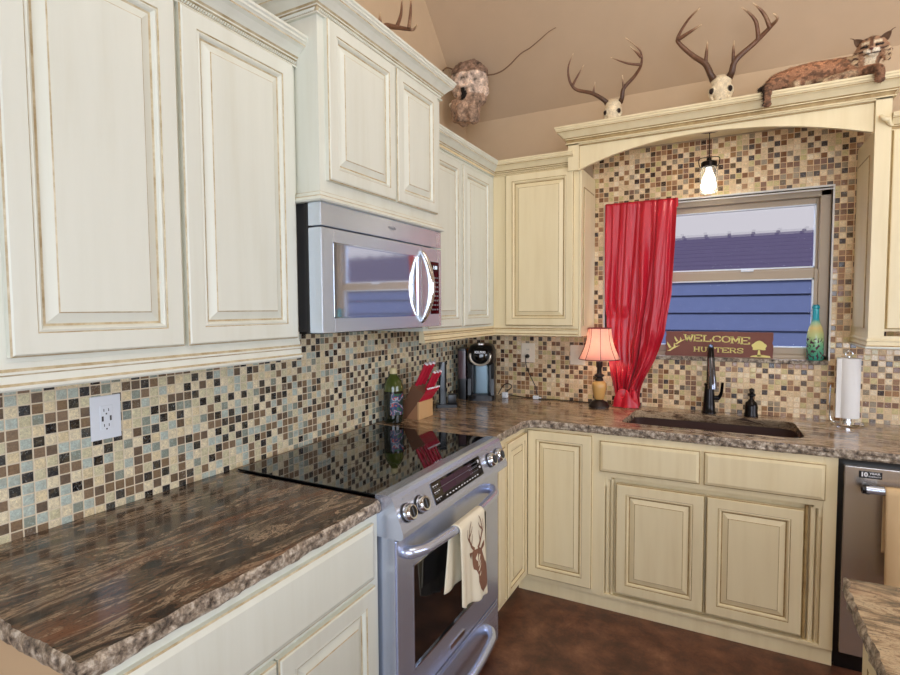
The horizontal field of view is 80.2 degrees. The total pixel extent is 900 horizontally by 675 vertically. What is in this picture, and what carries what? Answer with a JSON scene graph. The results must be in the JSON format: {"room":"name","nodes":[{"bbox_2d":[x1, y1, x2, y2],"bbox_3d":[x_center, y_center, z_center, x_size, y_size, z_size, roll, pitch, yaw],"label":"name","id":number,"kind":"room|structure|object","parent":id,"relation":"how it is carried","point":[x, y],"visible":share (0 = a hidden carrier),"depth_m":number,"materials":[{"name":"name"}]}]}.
{"room":"kitchen","nodes":[
{"label":"kitchen","id":0,"kind":"room"},
{"bbox_2d":[355,0,465,139],"bbox_3d":[-1.296,-0.715,1.024,0.120,4.300,6.066,1,3,28],"label":"wall","id":1,"kind":"structure","parent":0,"point":[423,39],"depth_m":3.01,"materials":[{"name":"beige paint"}]},
{"bbox_2d":[0,0,307,392],"bbox_3d":[-0.797,-0.420,1.437,0.394,1.006,0.896,1,3,28],"label":"upper cabinet","id":2,"kind":"object","parent":1,"relation":"attached to","point":[148,149],"visible":0.99,"depth_m":1.25,"materials":[{"name":"beige paint"}]},
{"bbox_2d":[0,331,467,544],"bbox_3d":[-0.640,0.219,2.175,0.008,0.495,3.258,1,3,28],"label":"tile backsplash","id":3,"kind":"structure","parent":1,"relation":"attached to","point":[178,429],"depth_m":1.74,"materials":[{"name":"tile"}]},
{"bbox_2d":[89,394,121,441],"bbox_3d":[-0.976,0.226,1.517,0.007,0.124,0.083,1,3,28],"label":"wall outlet","id":4,"kind":"object","parent":3,"relation":"attached to","point":[105,411],"visible":1,"depth_m":1.51,"materials":[{"name":"white plastic"}]},
{"bbox_2d":[100,404,112,429],"bbox_3d":[-0.975,0.226,1.516,0.002,0.068,0.034,1,3,28],"label":"receptacle","id":5,"kind":"object","parent":4,"relation":"attached to","point":[106,410],"depth_m":1.52,"materials":[{"name":"white plastic"}]},
{"bbox_2d":[252,0,456,231],"bbox_3d":[-0.393,-0.776,2.091,0.488,0.653,0.895,1,3,28],"label":"upper cabinet","id":6,"kind":"object","parent":1,"relation":"attached to","point":[367,101],"visible":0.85,"depth_m":1.83,"materials":[{"name":"beige paint"}]},
{"bbox_2d":[296,201,440,333],"bbox_3d":[-0.383,-0.239,2.108,0.487,0.420,0.785,1,3,28],"label":"microwave","id":7,"kind":"object","parent":6,"relation":"attached to","point":[357,271],"visible":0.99,"depth_m":1.87,"materials":[{"name":"silver metal"}]},
{"bbox_2d":[432,277,437,309],"bbox_3d":[-0.065,-0.190,2.321,0.001,0.142,0.056,1,3,28],"label":"button","id":8,"kind":"object","parent":7,"relation":"attached to","point":[435,303],"depth_m":2.33,"materials":[{"name":"grey"}]},
{"bbox_2d":[378,0,417,30],"bbox_3d":[-0.311,-1.321,2.316,0.200,0.540,0.532,1,3,28],"label":"antler mount","id":9,"kind":"object","parent":6,"relation":"on","point":[397,26],"visible":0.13,"depth_m":2.45,"materials":[{"name":"brown"}]},
{"bbox_2d":[377,149,493,331],"bbox_3d":[0.000,-0.492,2.992,0.354,0.870,1.145,1,3,28],"label":"upper cabinet","id":10,"kind":"object","parent":1,"relation":"attached to","point":[466,192],"visible":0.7,"depth_m":2.77,"materials":[{"name":"beige paint"}]},
{"bbox_2d":[419,326,578,342],"bbox_3d":[0.285,-0.017,2.696,0.523,0.055,0.839,1,3,28],"label":"rail","id":11,"kind":"object","parent":10,"relation":"attached to","point":[461,333],"visible":0.98,"depth_m":2.96,"materials":[{"name":"beige paint"}]},
{"bbox_2d":[439,123,572,177],"bbox_3d":[0.273,-0.945,2.639,0.484,0.079,0.823,1,3,28],"label":"crown molding","id":12,"kind":"structure","parent":10,"relation":"attached to","point":[450,142],"depth_m":2.91,"materials":[{"name":"beige paint"}]},
{"bbox_2d":[443,27,555,126],"bbox_3d":[0.249,-1.476,3.067,0.683,0.450,0.217,2,4,40],"label":"nest","id":13,"kind":"object","parent":1,"relation":"attached to","point":[471,91],"visible":0.98,"depth_m":3.10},
{"bbox_2d":[425,0,899,123],"bbox_3d":[0.784,-2.067,-0.147,4.600,1.700,6.066,1,3,28],"label":"ceiling","id":14,"kind":"structure","parent":0,"point":[493,33],"depth_m":2.87,"materials":[{"name":"beige paint"}]},
{"bbox_2d":[478,585,861,674],"bbox_3d":[0.775,1.530,0.005,4.820,0.100,6.166,1,3,28],"label":"floor","id":15,"kind":"structure","parent":0,"point":[539,633],"depth_m":2.33,"materials":[{"name":"concrete"}]},
{"bbox_2d":[0,514,378,674],"bbox_3d":[-0.684,0.975,1.415,0.664,0.876,0.817,1,3,28],"label":"base cabinet","id":16,"kind":"object","parent":15,"relation":"on","point":[317,614],"visible":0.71,"depth_m":1.27,"materials":[{"name":"beige paint"}]},
{"bbox_2d":[0,470,380,674],"bbox_3d":[-0.689,0.519,1.375,0.662,0.039,0.843,1,3,28],"label":"countertop","id":17,"kind":"structure","parent":16,"relation":"on","point":[86,595],"depth_m":1.22,"materials":[{"name":"stone"}]},
{"bbox_2d":[238,424,506,674],"bbox_3d":[-0.233,0.908,2.103,0.747,0.930,0.824,1,3,28],"label":"range","id":18,"kind":"object","parent":15,"relation":"on","point":[423,482],"visible":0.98,"depth_m":1.87,"materials":[{"name":"silver metal"}]},
{"bbox_2d":[238,424,482,495],"bbox_3d":[-0.293,0.453,2.114,0.612,0.006,0.814,1,3,28],"label":"cooktop","id":19,"kind":"object","parent":18,"relation":"in","point":[371,460],"depth_m":2.00,"materials":[{"name":"black glass"}]},
{"bbox_2d":[433,460,479,500],"bbox_3d":[0.034,0.510,1.927,0.020,0.049,0.362,1,3,28],"label":"control panel","id":20,"kind":"object","parent":18,"relation":"attached to","point":[449,484],"depth_m":1.90,"materials":[{"name":"black glass"}]},
{"bbox_2d":[444,506,487,607],"bbox_3d":[0.067,0.801,1.911,0.053,0.354,0.296,1,3,28],"label":"dish towel","id":21,"kind":"object","parent":18,"relation":"hanging from","point":[466,551],"visible":0.98,"depth_m":1.88,"materials":[{"name":"beige fabric"}]},
{"bbox_2d":[468,517,486,591],"bbox_3d":[0.100,0.792,1.929,0.011,0.309,0.179,1,3,28],"label":"print","id":22,"kind":"object","parent":21,"relation":"attached to","point":[477,568],"depth_m":1.92},
{"bbox_2d":[498,428,526,610],"bbox_3d":[0.156,0.885,3.012,0.664,0.876,1.102,1,3,28],"label":"base cabinet","id":23,"kind":"object","parent":15,"relation":"on","point":[512,479],"visible":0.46,"depth_m":2.58,"materials":[{"name":"beige paint"}]},
{"bbox_2d":[519,428,837,665],"bbox_3d":[1.106,0.892,2.765,1.367,0.876,0.656,1,3,28],"label":"base cabinet","id":24,"kind":"object","parent":15,"relation":"on","point":[738,545],"visible":0.85,"depth_m":2.43,"materials":[{"name":"beige paint"}]},
{"bbox_2d":[230,395,899,472],"bbox_3d":[1.082,0.474,2.023,3.191,0.039,1.950,1,3,28],"label":"countertop","id":25,"kind":"structure","parent":24,"relation":"on","point":[501,418],"depth_m":2.60,"materials":[{"name":"stone"}]},
{"bbox_2d":[384,368,403,423],"bbox_3d":[-0.283,0.290,2.684,0.102,0.274,0.101,1,3,28],"label":"oil bottle","id":26,"kind":"object","parent":25,"relation":"on","point":[393,386],"visible":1,"depth_m":2.65,"materials":[{"name":"green glass"}]},
{"bbox_2d":[404,382,434,419],"bbox_3d":[-0.170,0.330,2.817,0.158,0.178,0.143,1,3,28],"label":"knife block","id":27,"kind":"object","parent":25,"relation":"on","point":[414,409],"visible":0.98,"depth_m":2.76,"materials":[{"name":"brown wood"}]},
{"bbox_2d":[415,362,428,385],"bbox_3d":[-0.148,0.194,2.751,0.084,0.137,0.019,1,3,24],"label":"knife","id":28,"kind":"object","parent":27,"relation":"on","point":[426,364],"visible":0.98,"depth_m":2.74,"materials":[{"name":"red plastic"}]},
{"bbox_2d":[419,361,431,384],"bbox_3d":[-0.131,0.192,2.782,0.084,0.137,0.019,1,3,24],"label":"knife","id":29,"kind":"object","parent":27,"relation":"on","point":[429,362],"visible":0.8,"depth_m":2.77,"materials":[{"name":"red plastic"}]},
{"bbox_2d":[422,361,435,384],"bbox_3d":[-0.113,0.190,2.816,0.084,0.137,0.019,1,3,24],"label":"knife","id":30,"kind":"object","parent":27,"relation":"on","point":[433,362],"visible":0.78,"depth_m":2.81,"materials":[{"name":"red plastic"}]},
{"bbox_2d":[425,371,435,389],"bbox_3d":[-0.103,0.228,2.764,0.070,0.114,0.016,1,3,24],"label":"utility knife","id":31,"kind":"object","parent":27,"relation":"in","point":[433,372],"visible":0.88,"depth_m":2.76,"materials":[{"name":"red plastic"}]},
{"bbox_2d":[429,370,438,387],"bbox_3d":[-0.089,0.226,2.791,0.070,0.114,0.016,1,3,24],"label":"utility knife","id":32,"kind":"object","parent":27,"relation":"in","point":[437,371],"visible":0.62,"depth_m":2.78,"materials":[{"name":"red plastic"}]},
{"bbox_2d":[432,370,441,386],"bbox_3d":[-0.074,0.225,2.819,0.070,0.114,0.016,1,3,24],"label":"utility knife","id":33,"kind":"object","parent":27,"relation":"in","point":[440,371],"visible":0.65,"depth_m":2.81,"materials":[{"name":"red plastic"}]},
{"bbox_2d":[436,362,456,407],"bbox_3d":[-0.021,0.272,3.106,0.125,0.262,0.085,0,3,-1],"label":"gadget","id":34,"kind":"object","parent":25,"relation":"on","point":[446,400],"visible":1,"depth_m":3.08,"materials":[{"name":"black plastic"}]},
{"bbox_2d":[458,343,530,400],"bbox_3d":[0.281,0.208,3.373,0.461,0.356,0.230,0,3,9],"label":"coffee maker","id":35,"kind":"object","parent":25,"relation":"on","point":[476,363],"visible":0.98,"depth_m":3.35,"materials":[{"name":"black plastic"}]},
{"bbox_2d":[471,393,490,399],"bbox_3d":[0.190,0.365,3.319,0.120,0.026,0.080,0,3,9],"label":"drip tray","id":36,"kind":"object","parent":35,"relation":"on","point":[474,396],"depth_m":3.29,"materials":[{"name":"black plastic"}]},
{"bbox_2d":[502,392,507,397],"bbox_3d":[0.349,0.366,3.402,0.035,0.036,0.037,1,3,28],"label":"power adapter","id":37,"kind":"object","parent":25,"relation":"on","point":[504,394],"visible":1,"depth_m":3.39,"materials":[{"name":"white plastic"}]},
{"bbox_2d":[525,327,620,408],"bbox_3d":[0.690,0.168,3.157,0.616,0.455,0.232,1,4,31],"label":"table lamp","id":38,"kind":"object","parent":25,"relation":"on","point":[599,346],"visible":1,"depth_m":3.01,"materials":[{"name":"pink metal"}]},
{"bbox_2d":[701,344,723,413],"bbox_3d":[1.377,0.222,2.802,0.106,0.375,0.205,1,3,28],"label":"kitchen faucet","id":39,"kind":"object","parent":25,"relation":"on","point":[709,398],"visible":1,"depth_m":2.84,"materials":[{"name":"black metal"}]},
{"bbox_2d":[629,417,798,437],"bbox_3d":[1.279,0.563,2.654,0.782,0.207,0.397,1,3,28],"label":"sink","id":40,"kind":"object","parent":25,"relation":"in","point":[766,431],"visible":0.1,"depth_m":2.81,"materials":[{"name":"brown metal"}]},
{"bbox_2d":[744,388,757,416],"bbox_3d":[1.569,0.336,2.782,0.066,0.148,0.068,-1,3,-4],"label":"soap dispenser","id":41,"kind":"object","parent":25,"relation":"on","point":[751,407],"visible":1,"depth_m":2.76,"materials":[{"name":"black metal"}]},
{"bbox_2d":[744,399,757,416],"bbox_3d":[1.569,0.366,2.785,0.066,0.088,0.066,1,3,28],"label":"bottle","id":42,"kind":"object","parent":41,"relation":"attached to","point":[751,407],"depth_m":2.76,"materials":[{"name":"black"}]},
{"bbox_2d":[829,350,863,426],"bbox_3d":[1.914,0.240,2.576,0.143,0.358,0.136,1,3,28],"label":"paper towel holder","id":43,"kind":"object","parent":25,"relation":"on","point":[844,422],"visible":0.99,"depth_m":2.57,"materials":[{"name":"silver metal"}]},
{"bbox_2d":[835,357,861,418],"bbox_3d":[1.916,0.242,2.575,0.099,0.286,0.096,1,3,28],"label":"paper towel roll","id":44,"kind":"object","parent":43,"relation":"on","point":[848,370],"visible":1,"depth_m":2.54,"materials":[{"name":"white paper"}]},
{"bbox_2d":[831,458,899,671],"bbox_3d":[1.968,0.915,2.264,0.624,0.872,0.722,1,3,28],"label":"dishwasher","id":45,"kind":"object","parent":15,"relation":"on","point":[861,491],"visible":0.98,"depth_m":2.12,"materials":[{"name":"silver metal"}]},
{"bbox_2d":[881,486,899,587],"bbox_3d":[1.766,0.770,1.971,0.270,0.406,0.044,1,3,28],"label":"dish towel","id":46,"kind":"object","parent":45,"relation":"hanging from","point":[890,535],"visible":0.92,"depth_m":2.01,"materials":[{"name":"beige fabric"}]},
{"bbox_2d":[862,643,876,674],"bbox_3d":[1.129,1.015,0.454,1.130,0.876,0.860,1,3,28],"label":"base cabinet","id":47,"kind":"object","parent":15,"relation":"on","point":[867,669],"visible":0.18,"depth_m":1.02,"materials":[{"name":"beige paint"}]},
{"bbox_2d":[842,577,899,674],"bbox_3d":[1.138,0.558,0.432,1.211,0.039,0.956,1,3,28],"label":"countertop","id":48,"kind":"structure","parent":47,"relation":"on","point":[874,608],"depth_m":0.97,"materials":[{"name":"stone"}]},
{"bbox_2d":[466,45,899,360],"bbox_3d":[2.180,-0.044,2.597,4.600,2.750,0.120,1,3,28],"label":"wall","id":49,"kind":"structure","parent":0,"point":[529,134],"depth_m":3.18,"materials":[{"name":"beige paint"}]},
{"bbox_2d":[493,167,586,326],"bbox_3d":[0.548,-0.504,3.155,0.502,0.870,0.346,1,3,28],"label":"upper cabinet","id":50,"kind":"object","parent":49,"relation":"attached to","point":[536,214],"visible":0.9,"depth_m":3.00,"materials":[{"name":"beige paint"}]},
{"bbox_2d":[468,128,899,424],"bbox_3d":[1.529,-0.324,2.851,3.200,1.480,0.008,1,3,28],"label":"tile backsplash","id":51,"kind":"structure","parent":49,"relation":"attached to","point":[791,157],"depth_m":2.83,"materials":[{"name":"tile"}]},
{"bbox_2d":[521,343,534,362],"bbox_3d":[0.498,0.098,3.407,0.090,0.122,0.009,1,3,28],"label":"wall outlet","id":52,"kind":"object","parent":51,"relation":"attached to","point":[526,348],"visible":0.94,"depth_m":3.40,"materials":[{"name":"beige plastic"}]},
{"bbox_2d":[570,345,584,364],"bbox_3d":[0.778,0.107,3.260,0.092,0.120,0.008,1,3,28],"label":"switch plate","id":53,"kind":"object","parent":51,"relation":"attached to","point":[575,350],"visible":0.87,"depth_m":3.26,"materials":[{"name":"beige plastic"}]},
{"bbox_2d":[606,189,831,359],"bbox_3d":[1.441,-0.329,2.980,1.099,0.864,0.080,1,3,28],"label":"window","id":54,"kind":"structure","parent":49,"relation":"in","point":[818,273],"depth_m":2.79,"materials":[{"name":"beige"}]},
{"bbox_2d":[603,184,835,360],"bbox_3d":[1.414,-0.331,2.928,1.115,0.873,0.046,1,3,28],"label":"trim","id":55,"kind":"structure","parent":49,"relation":"attached to","point":[829,185],"depth_m":2.69,"materials":[{"name":"white paint"}]},
{"bbox_2d":[554,70,899,336],"bbox_3d":[1.314,-0.555,2.709,1.490,1.116,0.418,1,3,28],"label":"window valance","id":56,"kind":"object","parent":49,"relation":"attached to","point":[856,104],"visible":0.92,"depth_m":2.43,"materials":[{"name":"beige paint"}]},
{"bbox_2d":[567,38,642,118],"bbox_3d":[0.818,-1.310,2.810,0.384,0.381,0.194,1,3,28],"label":"skull","id":57,"kind":"object","parent":56,"relation":"on","point":[613,106],"visible":0.93,"depth_m":2.79,"materials":[{"name":"brown"}]},
{"bbox_2d":[698,131,719,194],"bbox_3d":[1.326,-0.901,2.736,0.102,0.324,0.100,1,3,28],"label":"pendant light","id":58,"kind":"object","parent":56,"relation":"hanging from","point":[709,170],"visible":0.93,"depth_m":2.71,"materials":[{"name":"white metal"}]},
{"bbox_2d":[700,166,717,194],"bbox_3d":[1.327,-0.805,2.741,0.083,0.132,0.083,1,3,28],"label":"glass jar","id":59,"kind":"object","parent":58,"relation":"on","point":[708,174],"depth_m":2.71,"materials":[{"name":"glass"}]},
{"bbox_2d":[676,3,778,100],"bbox_3d":[1.314,-1.333,2.560,0.430,0.432,0.216,1,3,28],"label":"skull","id":60,"kind":"object","parent":56,"relation":"on","point":[721,86],"visible":0.89,"depth_m":2.55,"materials":[{"name":"brown"}]},
{"bbox_2d":[757,27,894,107],"bbox_3d":[1.624,-1.141,2.343,0.500,0.259,0.220,1,3,28],"label":"bobcat","id":61,"kind":"object","parent":56,"relation":"on","point":[866,58],"visible":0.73,"depth_m":2.29,"materials":[{"name":"fur"}]},
{"bbox_2d":[655,355,827,364],"bbox_3d":[1.415,0.117,2.948,1.099,0.021,0.057,1,3,28],"label":"trim","id":62,"kind":"structure","parent":49,"relation":"attached to","point":[722,359],"depth_m":2.83,"materials":[{"name":"stone"}]},
{"bbox_2d":[665,331,773,358],"bbox_3d":[1.457,0.036,2.915,0.526,0.138,0.013,1,3,28],"label":"welcome sign","id":63,"kind":"object","parent":62,"relation":"on","point":[678,343],"visible":0.99,"depth_m":2.90,"materials":[{"name":"brown wood"}]},
{"bbox_2d":[806,305,823,360],"bbox_3d":[1.847,-0.026,2.701,0.074,0.281,0.074,1,3,28],"label":"bottle","id":64,"kind":"object","parent":62,"relation":"on","point":[814,341],"visible":1,"depth_m":2.68,"materials":[{"name":"glass"}]},
{"bbox_2d":[678,188,832,202],"bbox_3d":[1.396,-0.743,2.878,1.096,0.008,0.008,1,3,28],"label":"curtain rod","id":65,"kind":"object","parent":49,"relation":"attached to","point":[822,188],"visible":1,"depth_m":2.77,"materials":[{"name":"white"}]},
{"bbox_2d":[605,197,677,407],"bbox_3d":[1.062,-0.188,3.019,0.393,1.170,0.130,1,3,28],"label":"curtain","id":66,"kind":"object","parent":65,"relation":"hanging from","point":[639,235],"visible":0.99,"depth_m":3.04,"materials":[{"name":"red fabric"}]},
{"bbox_2d":[848,111,899,349],"bbox_3d":[2.160,-0.447,2.281,0.658,0.989,0.398,1,3,28],"label":"upper cabinet","id":67,"kind":"object","parent":49,"relation":"attached to","point":[892,296],"visible":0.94,"depth_m":2.27,"materials":[{"name":"beige paint"}]},
{"label":"outside","id":68,"kind":"structure","parent":0,"visible":0},
{"bbox_3d":[4.781,1.441,8.263,16.000,0.050,11.700,1,3,28],"label":"ground","id":69,"kind":"structure","parent":68,"visible":0},
{"bbox_2d":[662,229,813,346],"bbox_3d":[4.191,-0.048,7.075,14.000,2.886,2.000,1,3,28],"label":"neighbor house","id":70,"kind":"structure","parent":69,"relation":"on","point":[782,308],"depth_m":6.54,"materials":[{"name":"blue wood"}]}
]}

